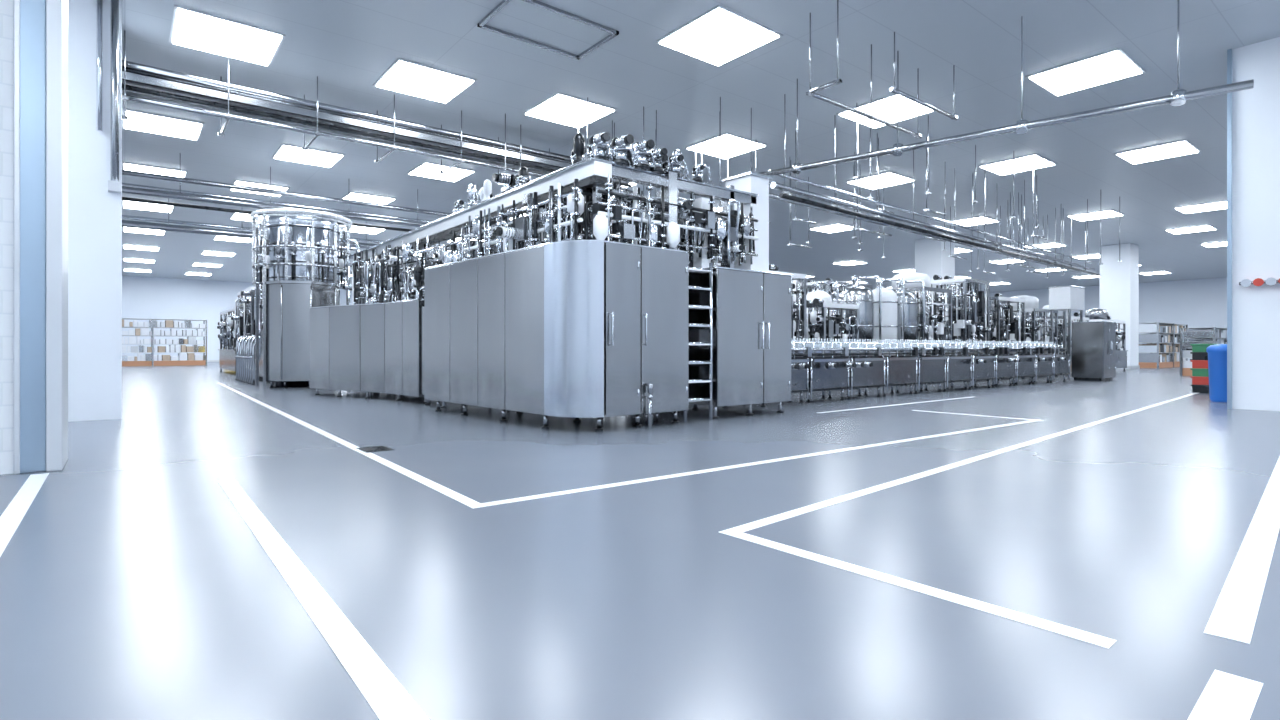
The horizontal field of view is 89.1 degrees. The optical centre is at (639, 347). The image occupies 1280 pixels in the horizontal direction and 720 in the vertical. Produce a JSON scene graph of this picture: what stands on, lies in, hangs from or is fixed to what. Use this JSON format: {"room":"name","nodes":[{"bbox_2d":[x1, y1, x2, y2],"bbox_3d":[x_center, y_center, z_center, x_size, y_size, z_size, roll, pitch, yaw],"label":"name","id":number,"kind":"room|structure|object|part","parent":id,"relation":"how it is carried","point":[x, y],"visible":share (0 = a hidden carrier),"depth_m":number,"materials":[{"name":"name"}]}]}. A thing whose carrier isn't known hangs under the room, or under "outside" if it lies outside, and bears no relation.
{"room":"processing plant","nodes":[
{"label":"processing plant","id":0,"kind":"room"},
{"bbox_2d":[0,0,13,474],"bbox_3d":[-7.725,-2.150,4.321,5.260,6.500,0.630,0,0,-38],"label":"wall","id":1,"kind":"structure","parent":0,"point":[6,6],"depth_m":5.67,"materials":[{"name":"paint"}]},
{"bbox_2d":[13,0,67,473],"bbox_3d":[-5.554,-2.150,6.042,0.320,6.500,0.770,0,0,-38],"label":"pillar","id":2,"kind":"structure","parent":1,"relation":"attached to","point":[40,27],"depth_m":5.78,"materials":[{"name":"paint"}]},
{"bbox_2d":[68,0,121,421],"bbox_3d":[-10.721,-2.150,8.665,5.960,6.500,1.100,0,0,-38],"label":"column","id":3,"kind":"structure","parent":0,"point":[94,212],"depth_m":9.87,"materials":[{"name":"white paint"}]},
{"bbox_2d":[97,0,121,192],"bbox_3d":[-8.116,-3.898,9.938,0.295,2.996,0.140,0,0,-38],"label":"conduit","id":4,"kind":"object","parent":3,"relation":"attached to","point":[114,185],"depth_m":9.93,"materials":[{"name":"silver metal"}]},
{"bbox_2d":[122,276,369,360],"bbox_3d":[-15.062,-2.150,67.302,72.000,6.500,0.200,0,0,-38],"label":"wall","id":5,"kind":"structure","parent":0,"point":[142,297],"depth_m":50.54,"materials":[{"name":"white paint"}]},
{"bbox_2d":[0,362,1279,719],"bbox_3d":[6.119,1.199,40.578,72.400,0.203,68.400,0,0,-38],"label":"floor","id":6,"kind":"structure","parent":0,"point":[133,586],"depth_m":3.38,"materials":[{"name":"grey paint"}]},
{"bbox_2d":[122,318,206,365],"bbox_3d":[-30.465,-0.350,40.611,5.580,2.900,1.580,0,0,-38],"label":"rack","id":7,"kind":"object","parent":6,"relation":"on","point":[186,356],"visible":0.75,"depth_m":40.55,"materials":[{"name":"metal"}]},
{"bbox_2d":[217,297,250,375],"bbox_3d":[-17.265,-0.560,28.615,2.113,3.320,5.700,0,0,-38],"label":"machine","id":8,"kind":"object","parent":6,"relation":"on","point":[227,336],"visible":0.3,"depth_m":27.87,"materials":[{"name":"metal"}]},
{"bbox_2d":[231,284,255,347],"bbox_3d":[-14.114,-0.810,24.635,2.117,3.820,3.854,0,0,-38],"label":"machine","id":9,"kind":"object","parent":6,"relation":"on","point":[246,325],"visible":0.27,"depth_m":23.76,"materials":[{"name":"metal"}]},
{"bbox_2d":[234,335,261,384],"bbox_3d":[-12.802,0.350,21.186,0.325,1.517,4.090,0,0,-38],"label":"pipe manifold","id":10,"kind":"object","parent":6,"relation":"on","point":[245,356],"visible":0.89,"depth_m":20.64,"materials":[{"name":"metal"}]},
{"bbox_2d":[254,271,262,379],"bbox_3d":[-11.762,-1.010,21.780,1.978,4.220,3.250,0,0,-38],"label":"machine","id":11,"kind":"object","parent":6,"relation":"on","point":[260,285],"visible":0.07,"depth_m":21.89,"materials":[{"name":"metal"}]},
{"bbox_2d":[250,209,364,387],"bbox_3d":[-9.786,-1.375,18.988,2.688,4.950,2.919,0,0,-38],"label":"machine","id":12,"kind":"object","parent":6,"relation":"on","point":[301,263],"visible":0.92,"depth_m":18.11,"materials":[{"name":"metal"}]},
{"bbox_2d":[356,446,394,452],"bbox_3d":[-2.865,1.095,7.044,0.300,0.009,0.400,0,0,-38],"label":"floor drain","id":13,"kind":"object","parent":6,"relation":"on","point":[373,449],"visible":1,"depth_m":7.00,"materials":[{"name":"metal"}]},
{"bbox_2d":[309,132,792,430],"bbox_3d":[-3.329,-1.020,14.261,4.858,4.240,12.910,0,0,-44],"label":"machine","id":14,"kind":"object","parent":6,"relation":"on","point":[587,305],"visible":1,"depth_m":9.94,"materials":[{"name":"metal"}]},
{"bbox_3d":[-2.935,-0.945,14.868,3.870,4.090,12.250,0,0,-38],"label":"frame","id":15,"kind":"part","parent":14,"relation":"part of","materials":[{"name":"metal"}]},
{"bbox_3d":[-0.897,-0.240,8.509,0.857,2.280,0.141,0,0,18],"label":"rounded corner panel","id":16,"kind":"part","parent":14,"relation":"part of","materials":[{"name":"metal"}]},
{"bbox_2d":[714,259,720,266],"bbox_3d":[1.508,-0.960,14.870,1.963,4.120,1.767,0,0,-38],"label":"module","id":17,"kind":"object","parent":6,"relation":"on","point":[718,263],"visible":0.02,"depth_m":14.21,"materials":[{"name":"metal"}]},
{"bbox_2d":[769,264,806,353],"bbox_3d":[2.924,-0.484,16.537,2.074,3.168,2.112,0,0,-38],"label":"module","id":18,"kind":"object","parent":6,"relation":"on","point":[797,329],"visible":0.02,"depth_m":16.37,"materials":[{"name":"metal"}]},
{"bbox_2d":[806,281,838,315],"bbox_3d":[5.458,-0.474,19.881,0.923,3.148,0.866,0,0,-18],"label":"storage tank","id":19,"kind":"object","parent":6,"relation":"on","point":[813,294],"visible":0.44,"depth_m":19.64,"materials":[{"name":"metal"}]},
{"bbox_2d":[793,298,858,388],"bbox_3d":[4.713,-0.134,17.772,1.735,2.468,2.000,0,0,-38],"label":"module","id":20,"kind":"object","parent":6,"relation":"on","point":[825,326],"visible":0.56,"depth_m":17.06,"materials":[{"name":"metal"}]},
{"bbox_2d":[795,278,872,314],"bbox_3d":[7.372,-0.784,25.311,3.000,3.768,2.486,0,0,-38],"label":"module","id":21,"kind":"object","parent":6,"relation":"on","point":[828,289],"visible":0.04,"depth_m":24.49,"materials":[{"name":"metal"}]},
{"bbox_2d":[830,283,856,324],"bbox_3d":[6.337,-0.474,20.705,0.923,3.148,0.866,0,0,-18],"label":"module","id":22,"kind":"object","parent":6,"relation":"on","point":[833,295],"visible":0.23,"depth_m":20.44,"materials":[{"name":"metal"}]},
{"bbox_2d":[842,275,881,352],"bbox_3d":[6.217,-0.474,18.441,0.923,3.148,0.866,0,0,-18],"label":"storage tank","id":23,"kind":"object","parent":6,"relation":"on","point":[859,295],"visible":0.58,"depth_m":18.11,"materials":[{"name":"metal"}]},
{"bbox_2d":[872,278,904,385],"bbox_3d":[7.102,-0.474,19.014,0.923,3.148,0.866,0,0,-18],"label":"storage tank","id":24,"kind":"object","parent":6,"relation":"on","point":[889,297],"visible":0.41,"depth_m":18.66,"materials":[{"name":"metal"}]},
{"bbox_2d":[894,280,924,384],"bbox_3d":[7.909,-0.474,19.526,0.923,3.148,0.866,0,0,-18],"label":"storage tank","id":25,"kind":"object","parent":6,"relation":"on","point":[911,301],"visible":0.45,"depth_m":19.17,"materials":[{"name":"metal"}]},
{"bbox_2d":[761,338,1070,406],"bbox_3d":[8.050,0.450,16.793,15.279,1.300,0.976,0,0,-38],"label":"conveyor","id":26,"kind":"object","parent":6,"relation":"on","point":[865,369],"visible":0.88,"depth_m":15.40,"materials":[{"name":"metal"}]},
{"bbox_2d":[891,272,952,382],"bbox_3d":[8.707,-0.660,20.874,2.021,3.520,2.099,0,0,-38],"label":"module","id":27,"kind":"object","parent":6,"relation":"on","point":[933,328],"visible":0.28,"depth_m":20.40,"materials":[{"name":"metal"}]},
{"bbox_2d":[915,239,954,299],"bbox_3d":[14.718,-2.150,32.465,1.440,6.500,1.440,0,0,-38],"label":"support column","id":28,"kind":"structure","parent":6,"relation":"on","point":[931,260],"depth_m":31.97,"materials":[{"name":"paint"}]},
{"bbox_2d":[930,275,993,381],"bbox_3d":[10.553,-0.684,22.047,2.071,3.568,2.153,0,0,-38],"label":"module","id":29,"kind":"object","parent":6,"relation":"on","point":[968,307],"visible":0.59,"depth_m":21.59,"materials":[{"name":"metal"}]},
{"bbox_2d":[952,293,1024,379],"bbox_3d":[12.595,-0.434,23.455,2.320,3.068,2.084,0,0,-38],"label":"module","id":30,"kind":"object","parent":6,"relation":"on","point":[1005,328],"visible":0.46,"depth_m":22.84,"materials":[{"name":"metal"}]},
{"bbox_2d":[1000,295,1057,375],"bbox_3d":[14.723,-0.460,25.100,2.541,3.120,1.950,0,0,-38],"label":"module","id":31,"kind":"object","parent":6,"relation":"on","point":[1034,327],"visible":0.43,"depth_m":24.53,"materials":[{"name":"metal"}]},
{"bbox_2d":[1035,305,1088,375],"bbox_3d":[17.259,-0.360,26.756,2.710,2.920,1.902,0,0,-38],"label":"module","id":32,"kind":"object","parent":6,"relation":"on","point":[1060,313],"visible":0.2,"depth_m":25.90,"materials":[{"name":"metal"}]},
{"bbox_2d":[1048,285,1085,378],"bbox_3d":[15.726,-0.570,23.948,1.460,3.340,0.760,0,0,-38],"label":"hopper","id":33,"kind":"object","parent":6,"relation":"on","point":[1069,298],"visible":0.76,"depth_m":23.61,"materials":[{"name":"metal"}]},
{"bbox_2d":[1071,321,1116,380],"bbox_3d":[15.428,0.110,22.070,1.260,1.980,1.014,0,0,-38],"label":"tall cabinet","id":34,"kind":"object","parent":6,"relation":"on","point":[1094,342],"visible":1,"depth_m":21.70,"materials":[{"name":"metal"}]},
{"bbox_2d":[1067,309,1127,370],"bbox_3d":[21.101,-0.360,29.912,3.767,2.920,1.729,0,0,-38],"label":"module","id":35,"kind":"object","parent":6,"relation":"on","point":[1092,314],"visible":0.12,"depth_m":29.90,"materials":[{"name":"metal"}]},
{"bbox_2d":[1100,243,1139,368],"bbox_3d":[25.331,-2.150,34.369,1.440,6.500,1.440,0,0,-38],"label":"support column","id":36,"kind":"structure","parent":6,"relation":"on","point":[1119,281],"depth_m":33.83,"materials":[{"name":"paint"}]},
{"bbox_2d":[1139,322,1187,367],"bbox_3d":[30.187,-0.150,37.580,6.080,2.500,1.080,0,0,-38],"label":"rack","id":37,"kind":"object","parent":6,"relation":"on","point":[1156,353],"visible":0.85,"depth_m":36.05,"materials":[{"name":"metal"}]},
{"bbox_2d":[1180,327,1226,375],"bbox_3d":[23.846,0.150,27.066,5.080,1.900,1.080,0,0,-38],"label":"rack","id":38,"kind":"object","parent":6,"relation":"on","point":[1206,335],"visible":0.4,"depth_m":25.80,"materials":[{"name":"metal"}]},
{"bbox_2d":[1190,344,1216,392],"bbox_3d":[14.027,0.500,16.030,0.760,1.200,0.560,0,0,-38],"label":"crates","id":39,"kind":"object","parent":6,"relation":"on","point":[1200,375],"visible":0.41,"depth_m":15.88,"materials":[{"name":"plastic"}]},
{"bbox_2d":[1206,344,1226,402],"bbox_3d":[11.930,0.510,13.283,0.540,1.180,0.540,0,0,-38],"label":"bin","id":40,"kind":"object","parent":6,"relation":"on","point":[1217,354],"visible":0.62,"depth_m":13.19,"materials":[{"name":"plastic"}]},
{"bbox_2d":[122,0,1279,297],"bbox_3d":[6.119,-5.500,40.578,72.400,0.200,68.400,0,0,-38],"label":"ceiling","id":41,"kind":"structure","parent":0,"point":[349,45],"depth_m":14.90,"materials":[{"name":"paint"}]},
{"bbox_2d":[123,268,151,272],"bbox_3d":[-34.857,-5.378,45.105,1.560,0.045,1.560,0,0,-38],"label":"ceiling light","id":42,"kind":"object","parent":41,"relation":"in","point":[124,269],"depth_m":44.91,"materials":[{"name":"white plastic"}]},
{"bbox_2d":[123,258,155,262],"bbox_3d":[-30.819,-5.378,40.011,1.560,0.045,1.560,0,0,-38],"label":"ceiling light","id":43,"kind":"object","parent":41,"relation":"in","point":[124,259],"depth_m":39.78,"materials":[{"name":"white plastic"}]},
{"bbox_2d":[123,244,159,250],"bbox_3d":[-26.782,-5.378,34.917,1.560,0.045,1.560,0,0,-38],"label":"ceiling light","id":44,"kind":"object","parent":41,"relation":"in","point":[137,247],"depth_m":34.64,"materials":[{"name":"white plastic"}]},
{"bbox_2d":[123,227,165,234],"bbox_3d":[-22.744,-5.378,29.823,1.560,0.045,1.560,0,0,-38],"label":"ceiling light","id":45,"kind":"object","parent":41,"relation":"in","point":[125,229],"depth_m":29.88,"materials":[{"name":"white plastic"}]},
{"bbox_2d":[122,200,174,212],"bbox_3d":[-18.707,-5.378,24.729,1.560,0.045,1.560,0,0,-38],"label":"ceiling light","id":46,"kind":"object","parent":41,"relation":"in","point":[125,204],"depth_m":24.60,"materials":[{"name":"white plastic"}]},
{"bbox_2d":[122,162,187,177],"bbox_3d":[-14.902,-5.378,19.961,1.560,0.045,1.560,0,0,-38],"label":"ceiling light","id":47,"kind":"object","parent":41,"relation":"attached to","point":[125,166],"depth_m":19.61,"materials":[{"name":"white plastic"}]},
{"bbox_2d":[122,108,204,139],"bbox_3d":[-11.548,-5.378,15.729,1.560,0.045,1.560,0,0,-38],"label":"ceiling light","id":48,"kind":"object","parent":41,"relation":"attached to","point":[137,120],"depth_m":15.64,"materials":[{"name":"white plastic"}]},
{"bbox_2d":[185,272,211,275],"bbox_3d":[-32.114,-5.378,47.279,1.560,0.045,1.560,0,0,-38],"label":"ceiling light","id":49,"kind":"object","parent":41,"relation":"in","point":[187,273],"depth_m":47.21,"materials":[{"name":"white plastic"}]},
{"bbox_2d":[192,263,221,266],"bbox_3d":[-28.076,-5.378,42.185,1.560,0.045,1.560,0,0,-38],"label":"ceiling light","id":50,"kind":"object","parent":41,"relation":"in","point":[194,264],"depth_m":42.19,"materials":[{"name":"white plastic"}]},
{"bbox_2d":[201,251,236,256],"bbox_3d":[-24.039,-5.378,37.091,1.560,0.045,1.560,0,0,-38],"label":"ceiling light","id":51,"kind":"object","parent":41,"relation":"in","point":[216,253],"depth_m":36.83,"materials":[{"name":"white plastic"}]},
{"bbox_2d":[169,5,285,66],"bbox_3d":[-7.197,-5.378,11.318,1.560,0.045,1.560,0,0,-38],"label":"ceiling light","id":52,"kind":"object","parent":41,"relation":"attached to","point":[190,28],"depth_m":11.21,"materials":[{"name":"white plastic"}]},
{"bbox_2d":[213,235,251,242],"bbox_3d":[-20.002,-5.378,31.997,1.560,0.045,1.560,0,0,-38],"label":"ceiling light","id":53,"kind":"object","parent":41,"relation":"in","point":[226,238],"depth_m":32.08,"materials":[{"name":"white plastic"}]},
{"bbox_2d":[230,213,266,220],"bbox_3d":[-15.964,-5.378,26.903,1.560,0.045,1.560,0,0,-38],"label":"ceiling light","id":54,"kind":"object","parent":41,"relation":"in","point":[236,216],"depth_m":26.67,"materials":[{"name":"white plastic"}]},
{"bbox_2d":[229,180,289,196],"bbox_3d":[-12.863,-5.378,21.960,1.560,0.045,1.560,0,0,-38],"label":"ceiling light","id":55,"kind":"object","parent":41,"relation":"attached to","point":[237,182],"depth_m":21.61,"materials":[{"name":"white plastic"}]},
{"bbox_2d":[122,153,492,253],"bbox_3d":[-10.584,-4.724,23.818,19.000,1.344,6.660,0,0,-38],"label":"pipes","id":56,"kind":"object","parent":41,"relation":"hanging from","point":[128,188],"depth_m":20.40,"materials":[{"name":"silver metal"}]},
{"bbox_2d":[272,144,344,167],"bbox_3d":[-9.319,-5.378,18.262,1.560,0.045,1.560,0,0,-38],"label":"ceiling light","id":57,"kind":"object","parent":41,"relation":"attached to","point":[286,152],"depth_m":18.18,"materials":[{"name":"white plastic"}]},
{"bbox_2d":[341,226,385,233],"bbox_3d":[-12.594,-5.378,29.574,1.560,0.045,1.560,0,0,-38],"label":"ceiling light","id":58,"kind":"object","parent":41,"relation":"in","point":[358,229],"depth_m":29.63,"materials":[{"name":"white plastic"}]},
{"bbox_2d":[341,192,396,204],"bbox_3d":[-9.873,-5.378,23.565,1.560,0.045,1.560,0,0,-38],"label":"ceiling light","id":59,"kind":"object","parent":41,"relation":"attached to","point":[355,196],"depth_m":23.28,"materials":[{"name":"white plastic"}]},
{"bbox_2d":[122,30,632,192],"bbox_3d":[-5.800,-4.808,14.160,13.500,1.176,1.300,0,0,-38],"label":"pipes","id":60,"kind":"object","parent":41,"relation":"hanging from","point":[141,83],"depth_m":13.10,"materials":[{"name":"silver metal"}]},
{"bbox_2d":[373,58,476,103],"bbox_3d":[-4.374,-5.378,13.198,1.560,0.045,1.560,0,0,-38],"label":"ceiling light","id":61,"kind":"object","parent":41,"relation":"attached to","point":[403,76],"depth_m":13.06,"materials":[{"name":"white plastic"}]},
{"bbox_2d":[407,162,475,181],"bbox_3d":[-6.094,-5.378,19.924,1.560,0.045,1.560,0,0,-38],"label":"ceiling light","id":62,"kind":"object","parent":41,"relation":"in","point":[426,169],"depth_m":19.83,"materials":[{"name":"white plastic"}]},
{"bbox_2d":[477,0,618,59],"bbox_3d":[-1.531,-5.371,10.947,2.000,0.050,1.260,0,0,-38],"label":"frame","id":63,"kind":"object","parent":41,"relation":"attached to","point":[481,24],"depth_m":10.91,"materials":[{"name":"grey metal"}]},
{"bbox_2d":[522,92,616,127],"bbox_3d":[-1.604,-5.378,14.806,1.560,0.045,1.560,0,0,-38],"label":"ceiling light","id":64,"kind":"object","parent":41,"relation":"in","point":[561,108],"depth_m":14.65,"materials":[{"name":"white plastic"}]},
{"bbox_2d":[655,5,782,66],"bbox_3d":[1.366,-5.378,11.317,1.560,0.045,1.560,0,0,-38],"label":"ceiling light","id":65,"kind":"object","parent":41,"relation":"in","point":[720,35],"depth_m":11.21,"materials":[{"name":"white plastic"}]},
{"bbox_2d":[685,133,767,158],"bbox_3d":[2.297,-5.378,17.388,1.560,0.045,1.560,0,0,-38],"label":"ceiling light","id":66,"kind":"object","parent":41,"relation":"in","point":[732,145],"depth_m":17.28,"materials":[{"name":"white plastic"}]},
{"bbox_2d":[505,97,1121,277],"bbox_3d":[8.227,-4.091,20.039,24.158,2.609,6.215,0,0,-38],"label":"rods","id":67,"kind":"object","parent":41,"relation":"hanging from","point":[857,177],"visible":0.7,"depth_m":18.66,"materials":[{"name":"metal"}]},
{"bbox_2d":[809,223,858,232],"bbox_3d":[8.722,-5.378,29.243,1.560,0.045,1.560,0,0,-38],"label":"ceiling light","id":68,"kind":"object","parent":41,"relation":"in","point":[837,227],"depth_m":29.13,"materials":[{"name":"white plastic"}]},
{"bbox_2d":[832,260,867,264],"bbox_3d":[13.305,-5.378,41.170,1.560,0.045,1.560,0,0,-38],"label":"ceiling light","id":69,"kind":"object","parent":41,"relation":"in","point":[853,262],"depth_m":41.12,"materials":[{"name":"white plastic"}]},
{"bbox_2d":[846,171,915,189],"bbox_3d":[7.763,-5.378,20.955,1.560,0.045,1.560,0,0,-38],"label":"ceiling light","id":70,"kind":"object","parent":41,"relation":"in","point":[886,179],"depth_m":20.78,"materials":[{"name":"white plastic"}]},
{"bbox_2d":[806,0,957,137],"bbox_3d":[4.382,-4.731,11.416,3.950,1.330,0.650,0,0,-38],"label":"hanging rail","id":71,"kind":"object","parent":41,"relation":"hanging from","point":[837,81],"visible":1,"depth_m":11.32,"materials":[{"name":"metal"}]},
{"bbox_2d":[836,94,933,128],"bbox_3d":[5.602,-5.378,14.827,1.560,0.045,1.560,0,0,-38],"label":"ceiling light","id":72,"kind":"object","parent":41,"relation":"in","point":[885,108],"depth_m":14.72,"materials":[{"name":"white plastic"}]},
{"bbox_2d":[892,269,914,272],"bbox_3d":[18.791,-5.378,45.518,1.560,0.045,1.560,0,0,-38],"label":"ceiling light","id":73,"kind":"object","parent":41,"relation":"attached to","point":[909,270],"depth_m":45.49,"materials":[{"name":"white plastic"}]},
{"bbox_2d":[769,94,1099,275],"bbox_3d":[11.149,-4.248,21.029,22.406,2.296,1.810,0,0,-38],"label":"pipes","id":74,"kind":"object","parent":41,"relation":"hanging from","point":[783,196],"depth_m":17.33,"materials":[{"name":"silver metal"}]},
{"bbox_2d":[955,248,972,252],"bbox_3d":[17.343,-5.378,36.076,1.560,0.045,1.560,0,0,-38],"label":"ceiling light","id":75,"kind":"object","parent":41,"relation":"attached to","point":[957,250],"depth_m":35.70,"materials":[{"name":"white plastic"}]},
{"bbox_2d":[949,216,998,225],"bbox_3d":[14.166,-5.378,27.688,1.560,0.045,1.560,0,0,-38],"label":"ceiling light","id":76,"kind":"object","parent":41,"relation":"in","point":[976,220],"depth_m":27.51,"materials":[{"name":"white plastic"}]},
{"bbox_2d":[990,282,1009,284],"bbox_3d":[29.763,-5.378,54.214,1.560,0.045,1.560,0,0,-38],"label":"ceiling light","id":77,"kind":"object","parent":41,"relation":"attached to","point":[996,283],"depth_m":53.96,"materials":[{"name":"white plastic"}]},
{"bbox_2d":[759,0,1253,175],"bbox_3d":[5.162,-3.945,11.418,8.190,2.901,0.218,0,0,39],"label":"pipe","id":78,"kind":"object","parent":41,"relation":"hanging from","point":[1178,97],"visible":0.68,"depth_m":10.51,"materials":[{"name":"metal"}]},
{"bbox_2d":[988,259,1024,263],"bbox_3d":[22.829,-5.378,40.424,1.560,0.045,1.560,0,0,-38],"label":"ceiling light","id":79,"kind":"object","parent":41,"relation":"attached to","point":[1009,260],"depth_m":40.24,"materials":[{"name":"white plastic"}]},
{"bbox_2d":[978,154,1056,174],"bbox_3d":[11.113,-5.378,19.144,1.560,0.045,1.560,0,0,-38],"label":"ceiling light","id":80,"kind":"object","parent":41,"relation":"in","point":[1024,163],"depth_m":18.98,"materials":[{"name":"white plastic"}]},
{"bbox_2d":[1023,242,1066,247],"bbox_3d":[21.333,-5.378,34.262,1.560,0.045,1.560,0,0,-38],"label":"ceiling light","id":81,"kind":"object","parent":41,"relation":"in","point":[1050,245],"depth_m":33.96,"materials":[{"name":"white plastic"}]},
{"bbox_2d":[1035,268,1061,271],"bbox_3d":[28.315,-5.378,44.772,1.560,0.045,1.560,0,0,-38],"label":"ceiling light","id":82,"kind":"object","parent":41,"relation":"attached to","point":[1050,269],"depth_m":44.91,"materials":[{"name":"white plastic"}]},
{"bbox_2d":[1026,48,1145,95],"bbox_3d":[8.754,-5.378,12.782,1.560,0.045,1.560,0,0,-38],"label":"ceiling light","id":83,"kind":"object","parent":41,"relation":"in","point":[1112,65],"depth_m":12.68,"materials":[{"name":"white plastic"}]},
{"bbox_2d":[1072,254,1099,258],"bbox_3d":[26.427,-5.378,38.299,1.560,0.045,1.560,0,0,-38],"label":"ceiling light","id":84,"kind":"object","parent":41,"relation":"attached to","point":[1092,255],"depth_m":38.04,"materials":[{"name":"white plastic"}]},
{"bbox_2d":[1074,275,1099,278],"bbox_3d":[33.800,-5.378,49.120,1.560,0.045,1.560,0,0,-38],"label":"ceiling light","id":85,"kind":"object","parent":41,"relation":"attached to","point":[1089,276],"depth_m":48.83,"materials":[{"name":"white plastic"}]},
{"bbox_2d":[1067,209,1124,220],"bbox_3d":[18.502,-5.378,26.403,1.560,0.045,1.560,0,0,-38],"label":"ceiling light","id":86,"kind":"object","parent":41,"relation":"in","point":[1105,213],"depth_m":26.27,"materials":[{"name":"white plastic"}]},
{"bbox_2d":[1139,271,1171,274],"bbox_3d":[37.007,-5.378,46.685,1.560,0.045,1.560,0,0,-38],"label":"ceiling light","id":87,"kind":"object","parent":41,"relation":"attached to","point":[1160,272],"depth_m":46.72,"materials":[{"name":"white plastic"}]},
{"bbox_2d":[1114,139,1200,163],"bbox_3d":[14.259,-5.378,17.911,1.560,0.045,1.560,0,0,-38],"label":"ceiling light","id":88,"kind":"object","parent":41,"relation":"in","point":[1182,147],"depth_m":17.80,"materials":[{"name":"white plastic"}]},
{"bbox_2d":[1165,225,1216,233],"bbox_3d":[25.060,-5.378,29.560,1.560,0.045,1.560,0,0,-38],"label":"ceiling light","id":89,"kind":"object","parent":41,"relation":"in","point":[1204,227],"depth_m":29.37,"materials":[{"name":"white plastic"}]},
{"bbox_2d":[1174,201,1226,213],"bbox_3d":[21.621,-5.378,24.882,1.560,0.045,1.560,0,0,-38],"label":"ceiling light","id":90,"kind":"object","parent":41,"relation":"in","point":[1221,204],"depth_m":24.77,"materials":[{"name":"white plastic"}]},
{"bbox_2d":[1200,241,1226,246],"bbox_3d":[30.154,-5.378,33.597,1.560,0.045,1.560,0,0,-38],"label":"ceiling light","id":91,"kind":"object","parent":41,"relation":"in","point":[1216,244],"depth_m":33.63,"materials":[{"name":"white plastic"}]},
{"bbox_2d":[791,280,796,303],"bbox_3d":[4.630,-0.670,22.172,1.460,3.540,0.760,0,0,-38],"label":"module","id":92,"kind":"object","parent":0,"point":[794,281],"visible":0.05,"depth_m":22.25,"materials":[{"name":"metal"}]},
{"bbox_2d":[984,277,1226,360],"bbox_3d":[34.410,-2.150,63.001,0.200,6.500,68.400,0,0,-38],"label":"wall","id":93,"kind":"structure","parent":0,"point":[1195,303],"depth_m":51.96,"materials":[{"name":"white paint"}]},
{"bbox_2d":[1232,37,1279,410],"bbox_3d":[13.725,-2.150,8.684,0.900,6.500,8.560,0,0,-38],"label":"column","id":94,"kind":"structure","parent":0,"point":[1256,110],"depth_m":11.51,"materials":[{"name":"white paint"}]},
{"bbox_2d":[1227,49,1231,408],"bbox_3d":[11.048,-2.150,12.061,1.020,6.500,0.060,0,0,-38],"label":"trim","id":95,"kind":"structure","parent":94,"relation":"attached to","point":[1229,51],"depth_m":11.74,"materials":[{"name":"metal"}]},
{"bbox_2d":[1239,277,1279,286],"bbox_3d":[10.945,-1.150,11.322,0.180,0.140,0.750,0,0,-38],"label":"valves","id":96,"kind":"object","parent":94,"relation":"attached to","point":[1271,281],"depth_m":11.35,"materials":[{"name":"white plastic"}]}
]}

